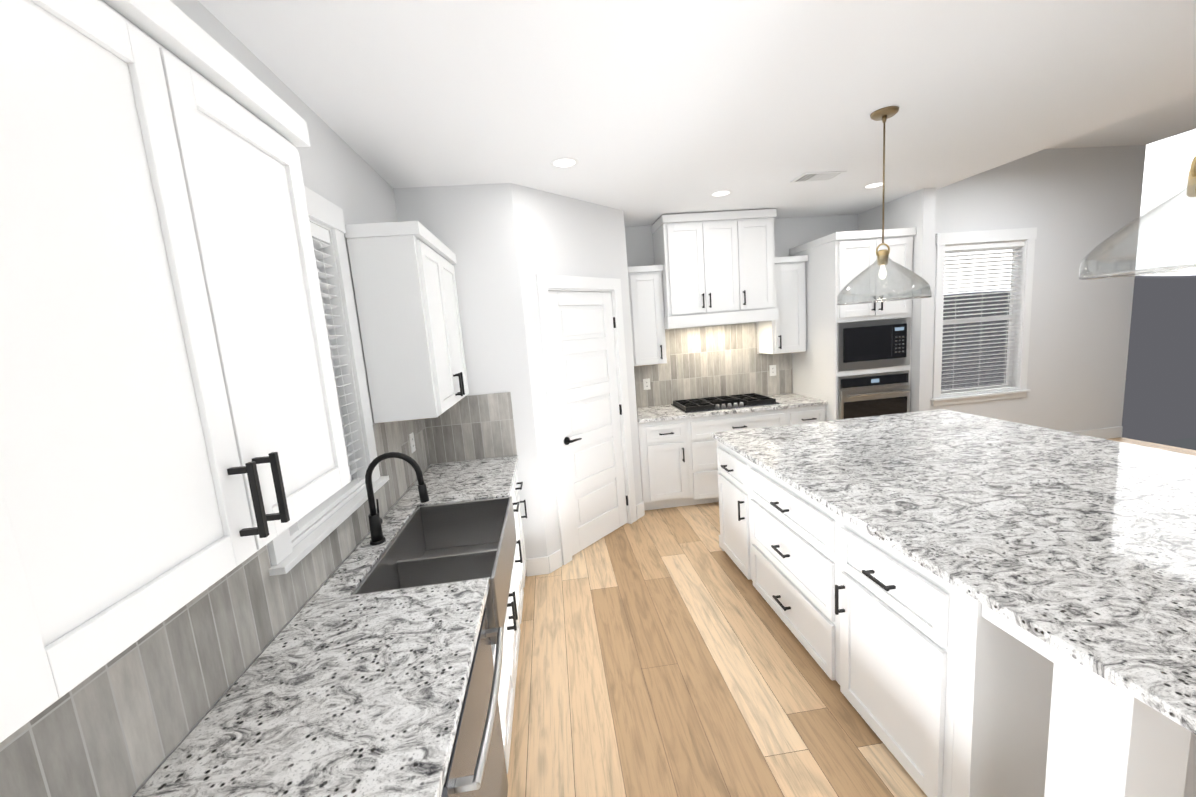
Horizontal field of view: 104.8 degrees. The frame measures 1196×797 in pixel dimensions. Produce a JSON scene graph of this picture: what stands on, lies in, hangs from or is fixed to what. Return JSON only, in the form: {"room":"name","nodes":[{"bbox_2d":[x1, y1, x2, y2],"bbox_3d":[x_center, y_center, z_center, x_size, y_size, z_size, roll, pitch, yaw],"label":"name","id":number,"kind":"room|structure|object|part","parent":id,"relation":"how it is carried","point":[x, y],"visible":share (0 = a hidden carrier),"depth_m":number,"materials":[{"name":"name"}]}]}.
{"room":"kitchen","nodes":[
{"label":"kitchen","id":0,"kind":"room"},
{"bbox_2d":[131,0,1145,796],"bbox_3d":[2.723,-0.323,1.359,7.733,3.300,8.500,-5,8,-6],"label":"wall","id":1,"kind":"structure","parent":0,"point":[507,242],"depth_m":4.07,"materials":[{"name":"white paint"}]},
{"bbox_2d":[0,0,350,742],"bbox_3d":[-0.814,-0.156,0.761,0.320,0.934,0.872,-5,8,-6],"label":"upper cabinet","id":2,"kind":"object","parent":1,"relation":"attached to","point":[172,440],"depth_m":0.65,"materials":[{"name":"white wood"}]},
{"bbox_2d":[0,419,431,796],"bbox_3d":[-0.929,0.541,0.912,0.002,0.454,4.587,-5,8,-6],"label":"tile backsplash","id":3,"kind":"structure","parent":1,"relation":"attached to","point":[124,722],"depth_m":1.01,"materials":[{"name":"grey tile"}]},
{"bbox_2d":[409,432,415,452],"bbox_3d":[-1.139,0.271,2.829,0.008,0.116,0.072,-5,8,-6],"label":"electrical outlet plate","id":4,"kind":"object","parent":3,"relation":"attached to","point":[411,436],"depth_m":2.82,"materials":[{"name":"white plastic"}]},
{"bbox_2d":[267,186,388,575],"bbox_3d":[-1.113,-0.160,1.724,0.170,1.277,0.915,-5,8,-6],"label":"window","id":5,"kind":"structure","parent":1,"relation":"in","point":[286,557],"depth_m":2.04,"materials":[{"name":"white wood"}]},
{"bbox_2d":[289,222,364,540],"bbox_3d":[-1.111,-0.122,1.729,0.060,1.121,0.675,-5,8,-6],"label":"window blinds","id":6,"kind":"object","parent":5,"relation":"attached to","point":[320,237],"visible":0.29,"depth_m":1.94,"materials":[{"name":"white plastic"}]},
{"bbox_3d":[-1.163,-0.116,1.724,0.035,1.124,0.684,-5,8,-6],"label":"left window sash","id":7,"kind":"part","parent":5,"relation":"part of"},
{"bbox_2d":[353,504,424,591],"bbox_3d":[-0.878,0.737,2.002,0.014,0.240,0.840,-5,8,-6],"label":"sink","id":8,"kind":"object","parent":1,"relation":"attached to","point":[409,540],"depth_m":1.99,"materials":[{"name":"grey metal"}]},
{"bbox_2d":[345,221,468,422],"bbox_3d":[-1.023,-0.413,2.639,0.320,0.934,0.878,-5,8,-6],"label":"upper cabinet","id":9,"kind":"object","parent":1,"relation":"attached to","point":[404,281],"depth_m":2.23,"materials":[{"name":"white wood"}]},
{"bbox_2d":[373,576,492,595],"bbox_3d":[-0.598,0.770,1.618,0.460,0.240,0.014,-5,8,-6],"label":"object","id":10,"kind":"structure","parent":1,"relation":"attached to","point":[470,577],"depth_m":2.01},
{"bbox_2d":[397,548,496,587],"bbox_3d":[-0.640,0.759,2.032,0.460,0.150,0.020,-5,8,-6],"label":"sink divider","id":11,"kind":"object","parent":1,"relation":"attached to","point":[479,562],"depth_m":2.02,"materials":[{"name":"grey metal"}]},
{"bbox_2d":[421,496,508,551],"bbox_3d":[-0.688,0.659,2.432,0.460,0.240,0.014,-5,8,-6],"label":"sink","id":12,"kind":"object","parent":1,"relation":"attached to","point":[460,522],"depth_m":2.42,"materials":[{"name":"grey metal"}]},
{"bbox_2d":[428,392,516,463],"bbox_3d":[-0.873,0.205,3.197,0.570,0.454,0.002,-5,8,-6],"label":"tile backsplash","id":13,"kind":"structure","parent":1,"relation":"attached to","point":[475,427],"depth_m":3.20,"materials":[{"name":"grey tile"}]},
{"bbox_2d":[489,496,516,639],"bbox_3d":[-0.408,0.693,2.048,0.014,0.240,0.840,-5,8,-6],"label":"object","id":14,"kind":"structure","parent":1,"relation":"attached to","point":[502,572],"depth_m":1.90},
{"bbox_2d":[535,274,636,564],"bbox_3d":[-0.085,0.124,3.749,0.139,2.162,0.956,3,11,40],"label":"door frame","id":15,"kind":"structure","parent":1,"relation":"in","point":[545,283],"depth_m":3.49,"materials":[{"name":"white wood"}]},
{"bbox_2d":[548,291,627,555],"bbox_3d":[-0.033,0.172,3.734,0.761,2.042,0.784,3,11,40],"label":"pantry door","id":16,"kind":"structure","parent":15,"relation":"attached to","point":[582,329],"depth_m":3.71,"materials":[{"name":"white wood"}]},
{"bbox_3d":[-0.024,0.193,3.746,0.542,1.670,0.535,-5,8,-6],"label":"pantry door hardware","id":17,"kind":"part","parent":16,"relation":"part of","materials":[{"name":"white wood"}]},
{"bbox_2d":[634,366,639,418],"bbox_3d":[0.312,-0.075,4.479,0.002,0.456,0.613,-5,8,-6],"label":"tile backsplash","id":18,"kind":"structure","parent":1,"relation":"attached to","point":[637,384],"depth_m":4.80,"materials":[{"name":"beige tile"}]},
{"bbox_2d":[627,261,666,365],"bbox_3d":[0.451,-0.805,4.544,0.342,0.932,0.320,-5,8,-6],"label":"upper cabinet","id":19,"kind":"object","parent":1,"relation":"attached to","point":[648,323],"depth_m":4.39,"materials":[{"name":"white wood"}]},
{"bbox_2d":[651,210,746,316],"bbox_3d":[0.974,-1.276,4.477,0.755,0.905,0.439,-5,8,-6],"label":"upper cabinet","id":20,"kind":"object","parent":1,"relation":"attached to","point":[717,268],"depth_m":4.27,"materials":[{"name":"white wood"}]},
{"bbox_2d":[636,322,791,406],"bbox_3d":[1.172,-0.365,4.850,1.834,0.790,0.002,-5,8,-6],"label":"tile backsplash","id":21,"kind":"structure","parent":1,"relation":"attached to","point":[716,360],"depth_m":4.85,"materials":[{"name":"beige tile"}]},
{"bbox_2d":[643,378,650,389],"bbox_3d":[0.509,-0.149,4.801,0.072,0.116,0.008,-5,8,-6],"label":"electrical outlet plate","id":22,"kind":"object","parent":21,"relation":"attached to","point":[646,384],"depth_m":4.80,"materials":[{"name":"white plastic"}]},
{"bbox_2d":[769,365,775,375],"bbox_3d":[1.874,-0.300,4.932,0.072,0.116,0.008,-5,8,-6],"label":"electrical outlet plate","id":23,"kind":"object","parent":21,"relation":"attached to","point":[772,367],"depth_m":4.93,"materials":[{"name":"white plastic"}]},
{"bbox_2d":[747,209,778,312],"bbox_3d":[1.439,-1.319,4.523,0.423,0.905,0.439,-5,8,-6],"label":"upper cabinet","id":24,"kind":"object","parent":1,"relation":"attached to","point":[762,263],"depth_m":4.33,"materials":[{"name":"white wood"}]},
{"bbox_2d":[755,255,806,353],"bbox_3d":[1.868,-0.936,4.684,0.359,0.932,0.320,-5,8,-6],"label":"upper cabinet","id":25,"kind":"object","parent":1,"relation":"attached to","point":[782,330],"depth_m":4.54,"materials":[{"name":"white wood"}]},
{"bbox_2d":[931,227,1036,405],"bbox_3d":[4.277,-0.898,5.162,1.205,1.875,0.170,-5,8,-6],"label":"nook window","id":26,"kind":"structure","parent":1,"relation":"in","point":[1020,242],"depth_m":5.14,"materials":[{"name":"white"}]},
{"bbox_2d":[1069,426,1122,438],"bbox_3d":[4.656,0.548,5.359,3.278,0.134,0.014,-5,8,-6],"label":"baseboard","id":27,"kind":"structure","parent":1,"relation":"attached to","point":[1112,432],"depth_m":5.49,"materials":[{"name":"white wood"}]},
{"bbox_2d":[198,0,1195,226],"bbox_3d":[2.555,-1.729,1.149,7.850,0.680,8.500,-5,8,-6],"label":"ceiling","id":28,"kind":"structure","parent":0,"point":[647,112],"depth_m":2.02,"materials":[{"name":"white paint"}]},
{"bbox_2d":[550,157,577,167],"bbox_3d":[-0.199,-1.396,2.729,0.169,0.003,0.169,2,11,39],"label":"recessed light","id":29,"kind":"object","parent":28,"relation":"in","point":[563,162],"depth_m":2.72,"materials":[{"name":"white"}]},
{"bbox_2d":[710,190,731,196],"bbox_3d":[0.974,-1.620,3.640,0.169,0.003,0.169,2,11,39],"label":"recessed light","id":30,"kind":"object","parent":28,"relation":"in","point":[723,192],"depth_m":3.63,"materials":[{"name":"white"}]},
{"bbox_2d":[790,170,846,182],"bbox_3d":[1.617,-1.631,3.387,0.320,0.009,0.200,-5,8,-6],"label":"ceiling vent","id":31,"kind":"object","parent":28,"relation":"in","point":[826,175],"depth_m":3.37,"materials":[{"name":"white metal"}]},
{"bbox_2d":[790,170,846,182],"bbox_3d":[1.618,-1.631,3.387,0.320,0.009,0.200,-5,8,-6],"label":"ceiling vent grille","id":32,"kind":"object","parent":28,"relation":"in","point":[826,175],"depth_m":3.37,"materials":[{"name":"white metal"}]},
{"bbox_2d":[862,182,886,188],"bbox_3d":[2.251,-1.735,3.747,0.169,0.003,0.169,2,11,39],"label":"recessed light","id":33,"kind":"object","parent":28,"relation":"in","point":[873,185],"depth_m":3.74,"materials":[{"name":"white"}]},
{"bbox_2d":[837,106,931,304],"bbox_3d":[1.514,-1.003,2.442,0.442,0.961,0.442,-5,8,-6],"label":"pendant light","id":34,"kind":"object","parent":28,"relation":"hanging from","point":[884,114],"visible":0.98,"depth_m":2.43,"materials":[{"name":"clear glass"}]},
{"bbox_3d":[1.542,-0.647,2.494,0.442,0.240,0.442,-5,8,-6],"label":"lamp shade","id":35,"kind":"part","parent":34,"relation":"part of","materials":[{"name":"clear glass"}]},
{"bbox_2d":[1078,156,1195,279],"bbox_3d":[1.599,-0.829,1.196,0.442,0.961,0.442,-5,8,-6],"label":"pendant light","id":36,"kind":"object","parent":28,"relation":"hanging from","point":[1190,191],"visible":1,"depth_m":1.28,"materials":[{"name":"clear glass"}]},
{"bbox_2d":[507,437,1195,796],"bbox_3d":[2.795,1.339,1.595,7.850,0.060,8.500,-5,8,-6],"label":"floor","id":37,"kind":"structure","parent":0,"point":[663,652],"depth_m":2.23,"materials":[{"name":"brown wood"}]},
{"bbox_2d":[445,764,452,796],"bbox_3d":[-0.549,1.246,0.742,0.584,0.881,0.480,-5,8,-6],"label":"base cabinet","id":38,"kind":"object","parent":37,"relation":"on","point":[448,791],"depth_m":0.98,"materials":[{"name":"white"}]},
{"bbox_2d":[133,576,488,796],"bbox_3d":[-0.516,0.893,0.156,0.599,0.086,2.912,-5,8,-6],"label":"countertop","id":39,"kind":"structure","parent":38,"relation":"on","point":[361,694],"depth_m":1.08,"materials":[{"name":"white stone"}]},
{"bbox_2d":[389,480,524,615],"bbox_3d":[-0.768,0.978,2.705,0.584,0.881,0.385,-5,8,-6],"label":"base cabinet","id":40,"kind":"object","parent":37,"relation":"on","point":[400,519],"depth_m":2.84,"materials":[{"name":"white wood"}]},
{"bbox_2d":[393,456,516,515],"bbox_3d":[-0.816,0.501,2.823,0.599,0.032,0.822,-5,8,-6],"label":"countertop","id":41,"kind":"structure","parent":40,"relation":"on","point":[472,479],"depth_m":2.70,"materials":[{"name":"grey stone"}]},
{"bbox_2d":[501,560,521,727],"bbox_3d":[-0.687,1.185,2.084,0.584,0.639,0.910,-5,8,-6],"label":"base cabinet","id":42,"kind":"object","parent":37,"relation":"on","point":[509,650],"depth_m":2.12,"materials":[{"name":"white wood"}]},
{"bbox_2d":[425,540,516,643],"bbox_3d":[-0.633,0.840,2.043,0.488,0.014,0.840,-5,8,-6],"label":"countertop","id":43,"kind":"structure","parent":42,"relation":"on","point":[464,547],"depth_m":2.40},
{"bbox_2d":[365,452,429,545],"bbox_3d":[-0.861,0.415,1.971,0.267,0.387,0.086,-5,8,-6],"label":"faucet","id":44,"kind":"object","parent":43,"relation":"on","point":[377,538],"depth_m":1.95,"materials":[{"name":"black metal"}]},
{"bbox_2d":[350,496,516,663],"bbox_3d":[-0.643,0.722,2.026,0.487,0.254,0.840,-5,8,-6],"label":"farmhouse sink","id":45,"kind":"object","parent":43,"relation":"in","point":[441,543],"depth_m":2.04,"materials":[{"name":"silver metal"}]},
{"bbox_2d":[513,476,526,575],"bbox_3d":[-0.811,0.925,3.094,0.584,0.881,0.405,-5,8,-6],"label":"base cabinet","id":46,"kind":"object","parent":37,"relation":"on","point":[514,477],"depth_m":3.20,"materials":[{"name":"white wood"}]},
{"bbox_2d":[638,417,692,509],"bbox_3d":[0.598,0.596,4.600,0.461,0.881,0.619,-5,8,-6],"label":"base cabinet","id":47,"kind":"object","parent":37,"relation":"on","point":[678,452],"depth_m":4.30,"materials":[{"name":"white wood"}]},
{"bbox_2d":[637,393,827,420],"bbox_3d":[1.242,0.083,4.596,1.831,0.032,0.630,-5,8,-6],"label":"countertop","id":48,"kind":"structure","parent":47,"relation":"on","point":[780,401],"depth_m":4.42,"materials":[{"name":"grey stone"}]},
{"bbox_2d":[670,393,779,413],"bbox_3d":[1.250,0.037,4.621,0.930,0.048,0.510,-5,8,-6],"label":"cooktop","id":49,"kind":"object","parent":48,"relation":"in","point":[697,405],"depth_m":4.52,"materials":[{"name":"black metal"}]},
{"bbox_2d":[689,409,788,504],"bbox_3d":[1.309,0.530,4.670,0.975,0.881,0.619,-5,8,-6],"label":"base cabinet","id":50,"kind":"object","parent":37,"relation":"on","point":[705,469],"depth_m":4.33,"materials":[{"name":"white wood"}]},
{"bbox_2d":[789,405,825,424],"bbox_3d":[1.988,0.468,4.737,0.395,0.881,0.619,-5,8,-6],"label":"base cabinet","id":51,"kind":"object","parent":37,"relation":"on","point":[798,414],"depth_m":4.39,"materials":[{"name":"white wood"}]},
{"bbox_2d":[790,227,915,420],"bbox_3d":[2.501,-0.333,4.574,0.758,2.429,0.837,-5,8,-6],"label":"tall cabinet","id":52,"kind":"object","parent":37,"relation":"on","point":[853,361],"visible":0.67,"depth_m":4.22,"materials":[{"name":"white wood"}]},
{"bbox_2d":[804,366,910,420],"bbox_3d":[2.550,0.087,4.535,0.702,0.702,0.637,-5,8,-6],"label":"wall oven","id":53,"kind":"object","parent":52,"relation":"in","point":[879,392],"depth_m":4.26,"materials":[{"name":"silver metal"}]},
{"bbox_2d":[809,317,910,371],"bbox_3d":[2.504,-0.524,4.427,0.702,0.435,0.476,-5,8,-6],"label":"microwave","id":54,"kind":"object","parent":52,"relation":"in","point":[874,343],"depth_m":4.21,"materials":[{"name":"black metal"}]},
{"bbox_2d":[712,437,1195,796],"bbox_3d":[1.937,0.813,2.389,1.879,0.881,2.515,-5,8,-6],"label":"kitchen island","id":55,"kind":"object","parent":37,"relation":"on","point":[961,604],"depth_m":1.55,"materials":[{"name":"white wood"}]},
{"bbox_2d":[711,409,1195,740],"bbox_3d":[1.951,0.368,2.256,1.916,0.032,2.690,-5,8,-6],"label":"island countertop","id":56,"kind":"structure","parent":55,"relation":"on","point":[1089,543],"depth_m":1.75,"materials":[{"name":"white stone"}]},
{"label":"outside","id":57,"kind":"structure","parent":0,"visible":0},
{"bbox_2d":[941,129,1195,441],"bbox_3d":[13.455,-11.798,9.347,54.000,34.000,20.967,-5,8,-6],"label":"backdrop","id":58,"kind":"structure","parent":57,"point":[1159,404],"depth_m":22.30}
]}

